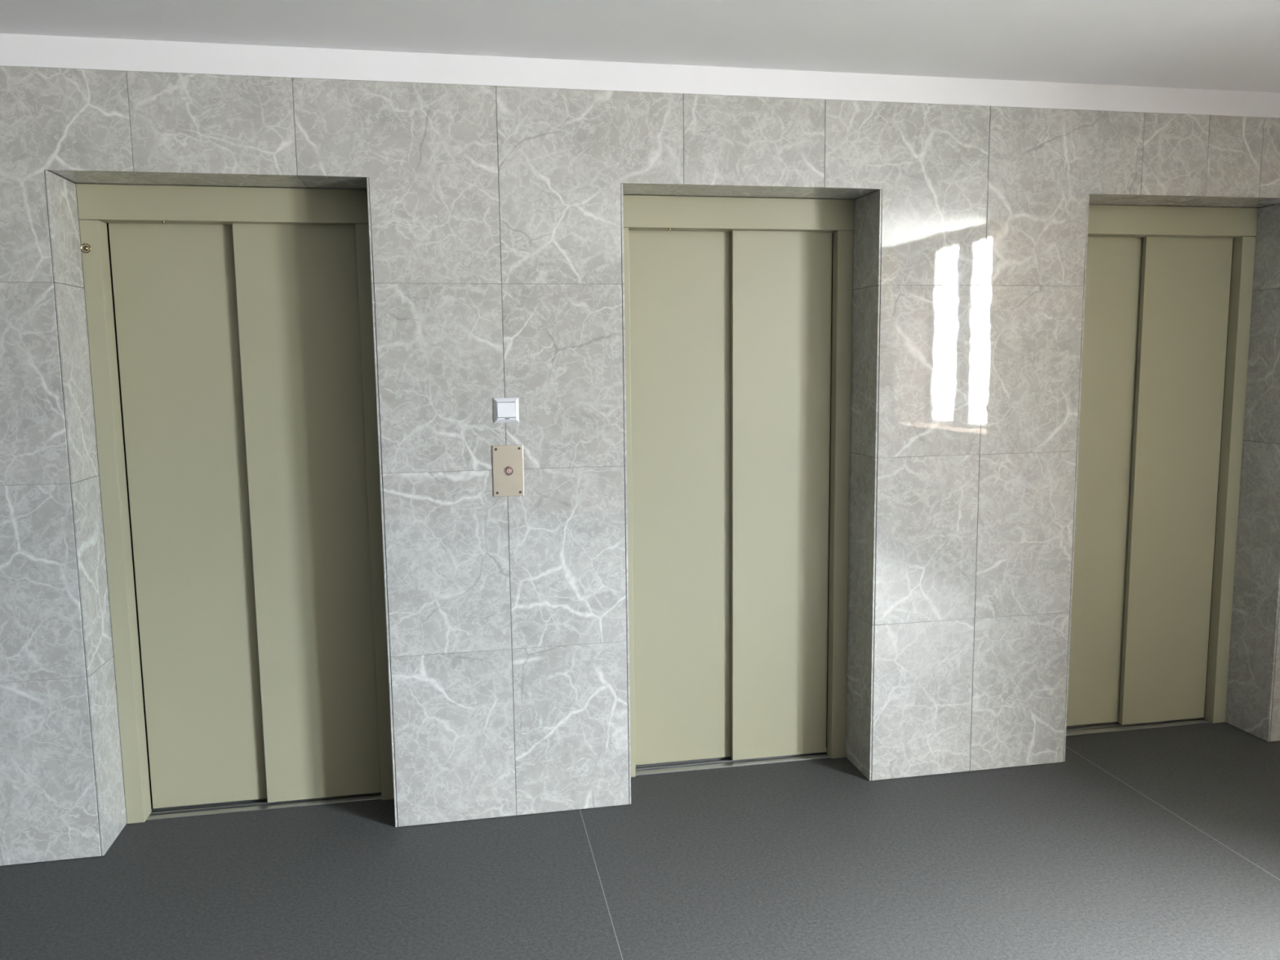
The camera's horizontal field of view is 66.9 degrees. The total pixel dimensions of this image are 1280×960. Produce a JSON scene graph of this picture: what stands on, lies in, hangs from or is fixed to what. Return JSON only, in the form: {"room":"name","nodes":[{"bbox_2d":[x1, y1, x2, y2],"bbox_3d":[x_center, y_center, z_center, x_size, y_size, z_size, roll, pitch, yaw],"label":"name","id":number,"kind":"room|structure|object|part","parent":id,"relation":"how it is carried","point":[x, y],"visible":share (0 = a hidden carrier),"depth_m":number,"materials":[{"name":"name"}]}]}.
{"room":"elevator lobby","nodes":[
{"label":"elevator lobby","id":0,"kind":"room"},
{"bbox_2d":[0,66,1279,866],"bbox_3d":[-0.572,-0.040,3.439,7.950,2.846,0.551,-2,7,-11],"label":"wall","id":1,"kind":"structure","parent":0,"point":[495,214],"depth_m":3.23,"materials":[{"name":"grey stone"}]},
{"bbox_2d":[75,183,394,823],"bbox_3d":[-1.334,0.106,3.344,0.919,2.142,0.184,-2,7,-11],"label":"door","id":2,"kind":"structure","parent":1,"relation":"in","point":[231,335],"depth_m":3.30,"materials":[{"name":"green paint"}]},
{"bbox_3d":[-1.322,1.152,3.465,0.825,0.016,0.136,-2,7,-11],"label":"sill","id":3,"kind":"part","parent":2,"relation":"part of","materials":[{"name":"metal"}]},
{"bbox_2d":[493,397,519,422],"bbox_3d":[-0.435,-0.227,3.152,0.082,0.080,0.018,-2,7,-11],"label":"light switch","id":4,"kind":"object","parent":1,"relation":"attached to","point":[506,410],"visible":1,"depth_m":3.15,"materials":[{"name":"white plastic"}]},
{"bbox_2d":[492,444,524,497],"bbox_3d":[-0.432,-0.030,3.180,0.100,0.168,0.010,-2,7,-11],"label":"panel","id":5,"kind":"object","parent":1,"relation":"attached to","point":[507,460],"visible":1,"depth_m":3.18,"materials":[{"name":"beige metal"}]},
{"bbox_2d":[0,33,1279,118],"bbox_3d":[-0.578,-1.353,3.230,7.950,0.188,0.448,-2,7,-11],"label":"trim","id":6,"kind":"structure","parent":1,"relation":"attached to","point":[15,50],"depth_m":3.09,"materials":[{"name":"white paint"}]},
{"bbox_2d":[622,195,853,777],"bbox_3d":[0.337,0.048,3.661,0.909,2.142,0.180,-2,7,-11],"label":"door","id":7,"kind":"structure","parent":1,"relation":"in","point":[738,311],"depth_m":3.63,"materials":[{"name":"green paint"}]},
{"bbox_3d":[0.349,1.094,3.781,0.815,0.016,0.136,-2,7,-11],"label":"sill","id":8,"kind":"part","parent":7,"relation":"part of","materials":[{"name":"metal"}]},
{"bbox_2d":[1066,204,1257,735],"bbox_3d":[2.003,-0.011,3.976,0.920,2.142,0.180,-2,7,-11],"label":"door","id":9,"kind":"structure","parent":1,"relation":"in","point":[1157,291],"depth_m":3.96,"materials":[{"name":"green paint"}]},
{"bbox_3d":[2.015,1.036,4.096,0.826,0.016,0.136,-2,7,-11],"label":"sill","id":10,"kind":"part","parent":9,"relation":"part of","materials":[{"name":"metal"}]},
{"bbox_2d":[0,722,1279,959],"bbox_3d":[0.186,1.567,0.129,7.900,0.060,7.034,-2,7,-11],"label":"floor","id":11,"kind":"structure","parent":0,"point":[1157,843],"depth_m":2.93,"materials":[{"name":"grey tile"}]},
{"bbox_2d":[0,0,1279,93],"bbox_3d":[0.129,-0.984,-0.306,8.000,0.120,6.802,-2,7,-11],"label":"ceiling","id":12,"kind":"structure","parent":0,"point":[1227,45],"depth_m":2.81,"materials":[{"name":"white paint"}]}
]}

